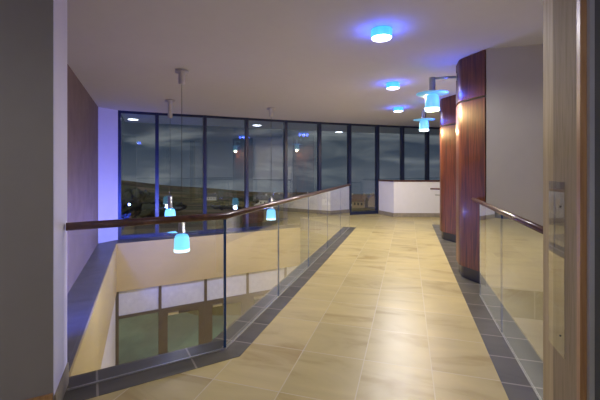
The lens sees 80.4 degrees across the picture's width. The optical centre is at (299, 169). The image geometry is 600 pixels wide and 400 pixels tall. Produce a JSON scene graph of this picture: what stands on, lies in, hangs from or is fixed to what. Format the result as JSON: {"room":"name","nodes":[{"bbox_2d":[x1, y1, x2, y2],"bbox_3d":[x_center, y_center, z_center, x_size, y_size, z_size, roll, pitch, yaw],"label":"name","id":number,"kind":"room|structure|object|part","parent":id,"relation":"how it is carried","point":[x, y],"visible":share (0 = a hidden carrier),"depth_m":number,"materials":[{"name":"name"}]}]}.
{"room":"building lobby mezzanine","nodes":[
{"label":"building lobby mezzanine","id":0,"kind":"room"},
{"bbox_2d":[0,0,52,399],"bbox_3d":[-4.693,2.030,0.536,7.241,7.160,0.403,0,0,-29],"label":"wall","id":1,"kind":"structure","parent":0,"point":[26,26],"depth_m":2.06,"materials":[{"name":"paint"}]},
{"bbox_2d":[26,393,52,399],"bbox_3d":[-4.607,1.415,0.343,7.201,0.170,0.017,0,0,-29],"label":"baseboard","id":2,"kind":"structure","parent":1,"relation":"attached to","point":[47,396],"depth_m":2.09,"materials":[{"name":"brown wood"}]},
{"bbox_2d":[53,0,66,395],"bbox_3d":[-1.555,-0.024,2.307,0.006,3.048,0.407,0,0,-24],"label":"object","id":3,"kind":"structure","parent":1,"relation":"attached to","point":[59,6],"depth_m":2.26,"materials":[{"name":"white paint"}]},
{"bbox_2d":[53,362,68,399],"bbox_3d":[-1.551,1.425,2.310,0.013,0.150,0.405,0,0,-24],"label":"baseboard","id":4,"kind":"structure","parent":1,"relation":"attached to","point":[62,386],"depth_m":2.33,"materials":[{"name":"stone"}]},
{"bbox_2d":[66,342,221,390],"bbox_3d":[-1.184,1.498,2.749,1.184,0.003,0.180,0,0,-30],"label":"trim","id":5,"kind":"structure","parent":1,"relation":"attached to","point":[116,370],"depth_m":2.73,"materials":[{"name":"tile"}]},
{"bbox_2d":[63,349,238,399],"bbox_3d":[-1.063,1.498,2.616,1.244,0.003,0.172,0,0,-30],"label":"trim","id":6,"kind":"structure","parent":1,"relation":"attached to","point":[105,387],"depth_m":2.57,"materials":[{"name":"tile"}]},
{"bbox_2d":[67,64,97,293],"bbox_3d":[-3.605,2.030,5.416,0.200,7.160,7.161,0,0,-24],"label":"wall","id":7,"kind":"structure","parent":0,"point":[82,111],"depth_m":6.16,"materials":[{"name":"paint"}]},
{"bbox_2d":[155,112,202,236],"bbox_3d":[-3.342,0.129,9.867,1.262,3.357,0.160,0,0,-21],"label":"window","id":8,"kind":"structure","parent":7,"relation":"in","point":[157,233],"depth_m":9.58,"materials":[{"name":"black metal"}]},
{"bbox_3d":[-3.297,1.757,9.874,1.171,0.100,0.100,0,0,-21],"label":"sill","id":9,"kind":"part","parent":8,"relation":"part of","materials":[{"name":"metal"}]},
{"bbox_2d":[67,227,298,370],"bbox_3d":[-2.787,1.867,7.452,4.909,0.120,9.664,0,0,17],"label":"trim","id":10,"kind":"structure","parent":7,"relation":"attached to","point":[81,297],"depth_m":5.41,"materials":[{"name":"paint"}]},
{"bbox_2d":[203,115,245,233],"bbox_3d":[-2.198,0.129,10.339,1.219,3.357,0.160,0,0,-24],"label":"window","id":11,"kind":"structure","parent":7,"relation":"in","point":[205,231],"depth_m":10.05,"materials":[{"name":"black metal"}]},
{"bbox_3d":[-2.153,1.757,10.348,1.129,0.100,0.100,0,0,-24],"label":"sill","id":12,"kind":"part","parent":11,"relation":"part of","materials":[{"name":"metal"}]},
{"bbox_2d":[69,244,116,376],"bbox_3d":[-3.212,3.708,5.543,0.220,3.803,6.847,0,0,-24],"label":"wall","id":13,"kind":"structure","parent":0,"point":[90,351],"depth_m":5.48,"materials":[{"name":"beige paint"}]},
{"bbox_2d":[98,107,117,242],"bbox_3d":[-4.904,0.129,9.017,0.150,3.357,0.567,0,0,27],"label":"wall","id":14,"kind":"structure","parent":0,"point":[107,118],"depth_m":8.95,"materials":[{"name":"purple paint"}]},
{"bbox_2d":[118,110,154,239],"bbox_3d":[-4.352,0.129,9.454,0.917,3.357,0.160,0,0,-23],"label":"window","id":15,"kind":"structure","parent":14,"relation":"in","point":[143,235],"depth_m":9.23,"materials":[{"name":"black metal"}]},
{"bbox_3d":[-4.307,1.757,9.463,0.827,0.100,0.100,0,0,-23],"label":"sill","id":16,"kind":"part","parent":15,"relation":"part of","materials":[{"name":"metal"}]},
{"bbox_2d":[117,228,298,291],"bbox_3d":[-2.254,2.401,9.933,5.146,1.189,0.020,0,0,-29],"label":"wall","id":17,"kind":"structure","parent":0,"point":[142,264],"depth_m":9.69,"materials":[{"name":"beige paint"}]},
{"bbox_2d":[116,286,158,364],"bbox_3d":[-4.121,4.303,9.006,0.990,2.614,0.100,0,0,-29],"label":"door","id":18,"kind":"structure","parent":17,"relation":"in","point":[137,310],"depth_m":8.98,"materials":[{"name":"green glass"}]},
{"bbox_3d":[-4.086,4.647,9.014,0.920,1.926,0.020,0,0,-29],"label":"pane","id":19,"kind":"part","parent":18,"relation":"part of","materials":[{"name":"green glass"}]},
{"bbox_2d":[119,286,157,315],"bbox_3d":[-4.086,3.305,9.014,0.920,0.618,0.020,0,0,-29],"label":"blind","id":20,"kind":"object","parent":17,"relation":"attached to","point":[135,302],"depth_m":9.00,"materials":[{"name":"white fabric"}]},
{"bbox_2d":[158,280,203,354],"bbox_3d":[-3.159,4.303,9.508,1.180,2.614,0.140,0,0,-29],"label":"door","id":21,"kind":"structure","parent":17,"relation":"in","point":[180,305],"depth_m":9.49,"materials":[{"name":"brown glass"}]},
{"bbox_3d":[-3.131,4.612,9.529,0.810,1.596,0.010,0,0,-29],"label":"pane","id":22,"kind":"part","parent":21,"relation":"part of","materials":[{"name":"green glass"}]},
{"bbox_2d":[162,280,203,307],"bbox_3d":[-3.133,3.305,9.533,1.110,0.618,0.020,0,0,-29],"label":"blind","id":23,"kind":"object","parent":17,"relation":"attached to","point":[178,295],"depth_m":9.52,"materials":[{"name":"white fabric"}]},
{"bbox_2d":[204,273,246,342],"bbox_3d":[-2.106,4.303,10.082,1.220,2.614,0.140,0,0,-29],"label":"door","id":24,"kind":"structure","parent":17,"relation":"in","point":[236,296],"depth_m":10.01,"materials":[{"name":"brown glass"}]},
{"bbox_3d":[-2.077,4.612,10.104,0.850,1.596,0.010,0,0,-29],"label":"pane","id":25,"kind":"part","parent":24,"relation":"part of","materials":[{"name":"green glass"}]},
{"bbox_2d":[207,273,245,299],"bbox_3d":[-2.080,3.305,10.108,1.150,0.618,0.020,0,0,-29],"label":"blind","id":26,"kind":"object","parent":17,"relation":"attached to","point":[235,284],"depth_m":10.12,"materials":[{"name":"white fabric"}]},
{"bbox_2d":[244,118,284,230],"bbox_3d":[-1.070,0.129,10.830,1.241,3.357,0.160,0,0,-23],"label":"window","id":27,"kind":"structure","parent":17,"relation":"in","point":[246,122],"depth_m":10.54,"materials":[{"name":"black metal"}]},
{"bbox_3d":[-1.025,1.757,10.839,1.151,0.100,0.100,0,0,-23],"label":"sill","id":28,"kind":"part","parent":27,"relation":"part of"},
{"bbox_2d":[246,268,283,309],"bbox_3d":[-1.030,4.303,10.669,1.230,2.614,0.140,0,0,-29],"label":"window","id":29,"kind":"structure","parent":17,"relation":"in","point":[259,283],"depth_m":10.57,"materials":[{"name":"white glass"}]},
{"bbox_2d":[249,268,283,292],"bbox_3d":[-1.004,3.305,10.694,1.160,0.618,0.020,0,0,-29],"label":"blind","id":30,"kind":"object","parent":17,"relation":"attached to","point":[260,281],"depth_m":10.64,"materials":[{"name":"white fabric"}]},
{"bbox_2d":[284,266,295,276],"bbox_3d":[-0.117,4.303,11.167,0.850,2.614,0.140,0,0,-29],"label":"door","id":31,"kind":"structure","parent":17,"relation":"in","point":[287,270],"depth_m":11.03,"materials":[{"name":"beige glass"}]},
{"bbox_2d":[287,266,295,274],"bbox_3d":[-0.091,3.305,11.193,0.780,0.618,0.020,0,0,-29],"label":"blind","id":32,"kind":"object","parent":17,"relation":"attached to","point":[289,269],"depth_m":11.07,"materials":[{"name":"white fabric"}]},
{"bbox_2d":[283,120,318,227],"bbox_3d":[0.041,0.129,11.289,1.159,3.357,0.160,0,0,-21],"label":"window","id":33,"kind":"structure","parent":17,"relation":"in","point":[285,124],"depth_m":11.04,"materials":[{"name":"black metal"}]},
{"bbox_3d":[0.087,1.757,11.296,1.069,0.100,0.100,0,0,-21],"label":"sill","id":34,"kind":"part","parent":33,"relation":"part of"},
{"bbox_2d":[67,0,542,134],"bbox_3d":[-0.151,-1.700,7.322,13.551,0.300,20.722,0,0,17],"label":"ceiling","id":35,"kind":"structure","parent":0,"point":[305,60],"depth_m":4.72,"materials":[{"name":"paint"}]},
{"bbox_2d":[158,99,181,215],"bbox_3d":[-2.877,-0.208,7.862,0.510,2.677,0.510,0,0,17],"label":"pendant lamp","id":36,"kind":"object","parent":35,"relation":"hanging from","point":[168,212],"visible":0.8,"depth_m":7.82,"materials":[{"name":"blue glass"}]},
{"bbox_3d":[-2.877,0.983,7.862,0.232,0.252,0.232,0,0,17],"label":"lamp shade","id":37,"kind":"part","parent":36,"relation":"part of","materials":[{"name":"blue glass"}]},
{"bbox_2d":[164,68,198,252],"bbox_3d":[-1.833,-0.141,5.508,0.510,2.812,0.510,0,0,17],"label":"pendant lamp","id":38,"kind":"object","parent":35,"relation":"hanging from","point":[181,241],"visible":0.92,"depth_m":5.46,"materials":[{"name":"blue glass"}]},
{"bbox_3d":[-1.833,1.118,5.508,0.232,0.252,0.232,0,0,17],"label":"lamp shade","id":39,"kind":"part","parent":38,"relation":"part of","materials":[{"name":"blue glass"}]},
{"bbox_2d":[266,107,275,219],"bbox_3d":[-0.722,-0.151,8.868,0.510,2.792,0.510,0,0,17],"label":"pendant lamp","id":40,"kind":"object","parent":35,"relation":"hanging from","point":[271,214],"visible":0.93,"depth_m":8.80,"materials":[{"name":"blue glass"}]},
{"bbox_3d":[-0.722,1.098,8.868,0.232,0.252,0.232,0,0,17],"label":"lamp shade","id":41,"kind":"part","parent":40,"relation":"part of","materials":[{"name":"blue glass"}]},
{"bbox_2d":[371,26,391,41],"bbox_3d":[0.899,-1.496,3.918,0.232,0.103,0.232,0,0,17],"label":"ceiling light","id":42,"kind":"object","parent":35,"relation":"attached to","point":[379,33],"visible":1,"depth_m":3.84,"materials":[{"name":"blue glass"}]},
{"bbox_2d":[372,34,390,41],"bbox_3d":[0.899,-1.452,3.918,0.216,0.013,0.216,0,0,17],"label":"diffuser","id":43,"kind":"object","parent":42,"relation":"attached to","point":[375,37],"depth_m":3.88,"materials":[{"name":"white glass"}]},
{"bbox_2d":[386,82,399,89],"bbox_3d":[1.654,-1.496,6.322,0.232,0.103,0.232,0,0,17],"label":"ceiling light","id":44,"kind":"object","parent":35,"relation":"attached to","point":[390,85],"visible":1,"depth_m":6.24,"materials":[{"name":"blue glass"}]},
{"bbox_2d":[387,87,398,89],"bbox_3d":[1.654,-1.452,6.322,0.216,0.013,0.216,0,0,17],"label":"diffuser","id":45,"kind":"object","parent":44,"relation":"attached to","point":[389,88],"depth_m":6.30,"materials":[{"name":"white glass"}]},
{"bbox_2d":[394,107,402,111],"bbox_3d":[2.439,-1.496,8.801,0.232,0.103,0.232,0,0,17],"label":"ceiling light","id":46,"kind":"object","parent":35,"relation":"attached to","point":[396,109],"visible":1,"depth_m":8.71,"materials":[{"name":"blue glass"}]},
{"bbox_2d":[86,214,542,399],"bbox_3d":[0.606,1.675,6.976,11.500,0.350,20.100,0,0,17],"label":"floor","id":47,"kind":"structure","parent":0,"point":[387,315],"depth_m":3.16,"materials":[{"name":"beige tile"}]},
{"bbox_2d":[211,227,355,355],"bbox_3d":[0.324,1.498,6.117,0.352,0.003,6.707,0,0,17],"label":"trim","id":48,"kind":"structure","parent":47,"relation":"on","point":[242,342],"depth_m":3.84,"materials":[{"name":"tile"}]},
{"bbox_2d":[66,184,350,390],"bbox_3d":[0.166,0.927,5.735,0.719,1.139,7.526,0,0,23],"label":"glass balustrade","id":49,"kind":"object","parent":48,"relation":"on","point":[324,215],"visible":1,"depth_m":5.13,"materials":[{"name":"clear glass"}]},
{"bbox_3d":[0.166,0.385,5.735,0.719,0.055,7.526,0,0,23],"label":"handrail","id":50,"kind":"part","parent":49,"relation":"part of","materials":[{"name":"brown wood"}]},
{"bbox_3d":[-0.064,0.947,4.827,0.014,1.083,1.300,0,0,17],"label":"glass panel","id":51,"kind":"part","parent":49,"relation":"part of","materials":[{"name":"clear glass"}]},
{"bbox_3d":[0.323,0.947,6.100,0.014,1.083,1.320,0,0,17],"label":"glass panel","id":52,"kind":"part","parent":49,"relation":"part of","materials":[{"name":"clear glass"}]},
{"bbox_3d":[0.715,0.947,7.387,0.014,1.083,1.330,0,0,17],"label":"glass panel","id":53,"kind":"part","parent":49,"relation":"part of","materials":[{"name":"clear glass"}]},
{"bbox_3d":[1.105,0.947,8.669,0.014,1.083,1.310,0,0,17],"label":"glass panel","id":54,"kind":"part","parent":49,"relation":"part of","materials":[{"name":"clear glass"}]},
{"bbox_2d":[317,122,348,190],"bbox_3d":[1.093,-0.025,11.687,1.088,3.050,0.160,0,0,-20],"label":"window frame","id":55,"kind":"structure","parent":47,"relation":"on","point":[319,126],"depth_m":11.46,"materials":[{"name":"black metal"}]},
{"bbox_2d":[347,123,376,214],"bbox_3d":[2.109,-0.025,12.048,1.066,3.050,0.160,0,0,-19],"label":"window","id":56,"kind":"structure","parent":47,"relation":"on","point":[350,124],"depth_m":11.84,"materials":[{"name":"black metal"}]},
{"bbox_3d":[2.155,1.450,12.053,0.976,0.100,0.100,0,0,-19],"label":"sill","id":57,"kind":"part","parent":56,"relation":"part of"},
{"bbox_2d":[375,125,401,213],"bbox_3d":[3.088,-0.025,12.375,0.996,3.050,0.160,0,0,-18],"label":"window","id":58,"kind":"structure","parent":47,"relation":"on","point":[378,126],"depth_m":12.19,"materials":[{"name":"black metal"}]},
{"bbox_2d":[400,126,418,179],"bbox_3d":[4.055,-0.025,12.678,1.028,3.050,0.160,0,0,-17],"label":"window frame","id":59,"kind":"structure","parent":47,"relation":"on","point":[403,127],"depth_m":12.49,"materials":[{"name":"black metal"}]},
{"bbox_2d":[425,127,439,179],"bbox_3d":[5.102,-0.025,12.979,1.148,3.050,0.160,0,0,-16],"label":"window frame","id":60,"kind":"structure","parent":47,"relation":"on","point":[426,132],"depth_m":12.79,"materials":[{"name":"black metal"}]},
{"bbox_2d":[378,179,439,216],"bbox_3d":[5.242,0.912,11.368,5.328,1.175,0.870,0,0,9],"label":"wall","id":61,"kind":"structure","parent":0,"point":[397,198],"depth_m":11.29,"materials":[{"name":"white paint"}]},
{"bbox_3d":[5.230,1.435,11.296,5.313,0.130,0.765,0,0,10],"label":"skirting","id":62,"kind":"part","parent":61,"relation":"part of","materials":[{"name":"stone"}]},
{"bbox_2d":[430,188,439,195],"bbox_3d":[4.152,0.999,9.837,1.020,0.997,0.060,0,0,17],"label":"wall handrail","id":63,"kind":"object","parent":61,"relation":"attached to","point":[430,188],"visible":0.29,"depth_m":9.93,"materials":[{"name":"brown wood"}]},
{"bbox_2d":[486,44,542,358],"bbox_3d":[4.011,2.030,4.147,3.338,7.160,0.170,0,0,17],"label":"wall","id":64,"kind":"structure","parent":0,"point":[514,75],"depth_m":4.44,"materials":[{"name":"grey paint"}]},
{"bbox_2d":[432,224,542,399],"bbox_3d":[2.589,1.498,5.677,0.390,0.003,8.430,0,0,17],"label":"floor tile border","id":65,"kind":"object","parent":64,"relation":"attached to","point":[514,381],"depth_m":2.98,"materials":[{"name":"tile"}]},
{"bbox_2d":[440,95,456,242],"bbox_3d":[3.239,-0.024,7.826,0.274,3.041,1.120,0,0,17],"label":"wooden column","id":66,"kind":"structure","parent":65,"relation":"on","point":[448,106],"depth_m":7.47,"materials":[{"name":"brown wood"}]},
{"bbox_2d":[413,109,434,131],"bbox_3d":[2.844,-1.143,7.978,0.568,0.535,0.459,0,0,17],"label":"wall lamp","id":67,"kind":"object","parent":66,"relation":"attached to","point":[423,125],"visible":0.92,"depth_m":7.92,"materials":[{"name":"glass"}]},
{"bbox_3d":[2.792,-1.008,7.994,0.209,0.227,0.209,0,0,17],"label":"lamp shade","id":68,"kind":"part","parent":67,"relation":"part of","materials":[{"name":"blue glass"}]},
{"bbox_3d":[3.239,-1.254,7.826,0.274,0.581,1.120,0,0,17],"label":"panel","id":69,"kind":"part","parent":66,"relation":"part of","materials":[{"name":"brown wood"}]},
{"bbox_2d":[456,50,485,283],"bbox_3d":[2.415,-0.024,5.119,0.274,3.041,1.120,0,0,17],"label":"wooden column","id":70,"kind":"structure","parent":65,"relation":"on","point":[470,70],"depth_m":4.78,"materials":[{"name":"brown wood"}]},
{"bbox_2d":[416,73,456,111],"bbox_3d":[2.020,-1.148,5.270,0.568,0.535,0.459,0,0,17],"label":"wall lamp","id":71,"kind":"object","parent":70,"relation":"attached to","point":[432,104],"visible":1,"depth_m":5.22,"materials":[{"name":"blue glass"}]},
{"bbox_3d":[1.968,-1.013,5.286,0.209,0.227,0.209,0,0,17],"label":"lamp shade","id":72,"kind":"part","parent":71,"relation":"part of","materials":[{"name":"blue glass"}]},
{"bbox_3d":[2.141,-1.360,5.234,0.300,0.035,0.036,0,0,17],"label":"arm","id":73,"kind":"part","parent":71,"relation":"part of","materials":[{"name":"metal"}]},
{"bbox_3d":[2.415,-1.254,5.119,0.274,0.581,1.120,0,0,17],"label":"panel","id":74,"kind":"part","parent":70,"relation":"part of","materials":[{"name":"brown wood"}]},
{"bbox_2d":[471,197,542,399],"bbox_3d":[1.828,0.929,3.175,0.048,1.135,3.180,0,0,17],"label":"glass balustrade","id":75,"kind":"object","parent":65,"relation":"on","point":[497,287],"visible":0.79,"depth_m":3.25,"materials":[{"name":"clear glass"}]},
{"bbox_3d":[2.003,0.947,3.749,0.014,1.083,1.000,0,0,17],"label":"glass panel","id":76,"kind":"part","parent":75,"relation":"part of","materials":[{"name":"clear glass"}]},
{"bbox_3d":[1.828,0.385,3.175,0.048,0.047,3.180,0,0,17],"label":"handrail","id":77,"kind":"part","parent":75,"relation":"part of","materials":[{"name":"brown wood"}]},
{"bbox_3d":[1.611,0.947,2.463,0.014,1.083,1.650,0,0,17],"label":"glass panel","id":78,"kind":"part","parent":75,"relation":"part of","materials":[{"name":"clear glass"}]},
{"bbox_3d":[2.144,-0.025,1.207,2.100,3.050,0.378,0,0,17],"label":"wall","id":79,"kind":"structure","parent":0,"visible":0},
{"bbox_2d":[543,0,586,399],"bbox_3d":[1.124,-0.025,1.515,0.029,3.050,0.383,0,0,17],"label":"door","id":80,"kind":"structure","parent":79,"relation":"attached to","point":[564,21],"depth_m":1.47,"materials":[{"name":"brown wood"}]},
{"bbox_3d":[1.072,-0.025,1.346,0.028,3.050,0.030,0,0,17],"label":"architrave","id":81,"kind":"part","parent":80,"relation":"part of","materials":[{"name":"brown wood"}]},
{"bbox_2d":[587,0,599,399],"bbox_3d":[1.505,-0.020,1.186,0.910,3.020,0.025,0,0,17],"label":"open door","id":82,"kind":"structure","parent":79,"relation":"in","point":[593,6],"depth_m":1.30,"materials":[{"name":"wood"}]},
{"bbox_3d":[1.513,-0.020,1.185,0.895,3.020,0.023,0,0,17],"label":"door","id":83,"kind":"part","parent":82,"relation":"part of","materials":[{"name":"brown wood"}]},
{"label":"outside","id":84,"kind":"structure","parent":0,"visible":0},
{"bbox_2d":[121,180,374,234],"bbox_3d":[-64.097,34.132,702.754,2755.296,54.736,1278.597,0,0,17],"label":"ground","id":85,"kind":"structure","parent":84,"point":[192,197],"depth_m":161.21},
{"bbox_2d":[121,191,142,218],"bbox_3d":[-34.756,7.582,69.934,6.822,6.936,6.727,0,0,17],"label":"tree","id":86,"kind":"object","parent":85,"relation":"on","point":[131,206],"visible":0.62,"depth_m":68.60,"materials":[{"name":"green plant"}]},
{"bbox_2d":[122,187,151,204],"bbox_3d":[-40.114,8.197,84.892,8.413,7.956,7.236,0,0,17],"label":"tree","id":87,"kind":"object","parent":85,"relation":"on","point":[145,198],"visible":0.23,"depth_m":84.03,"materials":[{"name":"green plant"}]},
{"bbox_2d":[138,189,162,215],"bbox_3d":[-42.283,8.997,94.970,9.252,7.855,8.686,0,0,17],"label":"tree","id":88,"kind":"object","parent":85,"relation":"on","point":[151,194],"visible":0.14,"depth_m":94.00,"materials":[{"name":"green plant"}]},
{"bbox_2d":[139,203,165,217],"bbox_3d":[-32.800,9.639,79.795,6.213,4.322,6.934,0,0,17],"label":"tree","id":89,"kind":"object","parent":85,"relation":"on","point":[148,210],"visible":0.61,"depth_m":77.96,"materials":[{"name":"green plant"}]},
{"bbox_2d":[162,199,186,210],"bbox_3d":[-43.220,12.436,119.523,9.371,4.928,8.664,0,0,17],"label":"tree","id":90,"kind":"object","parent":85,"relation":"on","point":[165,203],"visible":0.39,"depth_m":118.23,"materials":[{"name":"green plant"}]},
{"bbox_2d":[207,193,217,199],"bbox_3d":[-96.674,29.320,389.991,11.700,9.100,8.700,0,0,0],"label":"house","id":91,"kind":"structure","parent":85,"relation":"on","point":[210,196],"depth_m":387.01,"materials":[{"name":"stone"}]},
{"bbox_2d":[209,200,227,209],"bbox_3d":[-32.485,14.921,150.300,10.760,4.756,9.848,0,0,17],"label":"tree","id":92,"kind":"object","parent":85,"relation":"on","point":[218,204],"visible":0.8,"depth_m":146.93,"materials":[{"name":"green plant"}]},
{"bbox_2d":[225,198,243,209],"bbox_3d":[-25.241,13.725,140.544,8.736,5.550,9.271,0,0,17],"label":"tree","id":93,"kind":"object","parent":85,"relation":"on","point":[233,204],"visible":0.86,"depth_m":137.19,"materials":[{"name":"green plant"}]},
{"bbox_2d":[249,195,258,205],"bbox_3d":[-31.499,20.373,231.528,9.400,7.519,8.547,0,0,17],"label":"tree","id":94,"kind":"object","parent":85,"relation":"on","point":[253,200],"visible":0.77,"depth_m":229.75,"materials":[{"name":"green plant"}]},
{"bbox_2d":[254,194,269,205],"bbox_3d":[-27.295,21.699,254.994,10.700,9.100,8.700,0,0,5],"label":"house","id":95,"kind":"structure","parent":85,"relation":"on","point":[263,199],"depth_m":251.68,"materials":[{"name":"stone"}]},
{"bbox_2d":[270,193,282,204],"bbox_3d":[-18.760,23.124,277.494,8.700,10.000,13.700,0,0,34],"label":"house","id":96,"kind":"structure","parent":85,"relation":"on","point":[278,196],"depth_m":275.00,"materials":[{"name":"stone"}]},
{"bbox_2d":[294,191,299,206],"bbox_3d":[1.241,17.666,229.629,10.300,13.000,4.400,0,0,5],"label":"church","id":97,"kind":"structure","parent":85,"relation":"on","point":[296,202],"depth_m":228.91,"materials":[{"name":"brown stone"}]},
{"bbox_2d":[351,193,368,207],"bbox_3d":[32.450,16.799,191.996,7.700,8.400,6.700,0,0,28],"label":"house","id":98,"kind":"structure","parent":85,"relation":"on","point":[358,201],"depth_m":190.05,"materials":[{"name":"brown stone"}]},
{"bbox_2d":[368,193,374,206],"bbox_3d":[44.416,18.449,215.995,7.700,9.100,8.700,0,0,11],"label":"house","id":99,"kind":"structure","parent":85,"relation":"on","point":[371,203],"depth_m":212.27,"materials":[{"name":"brown stone"}]}
]}

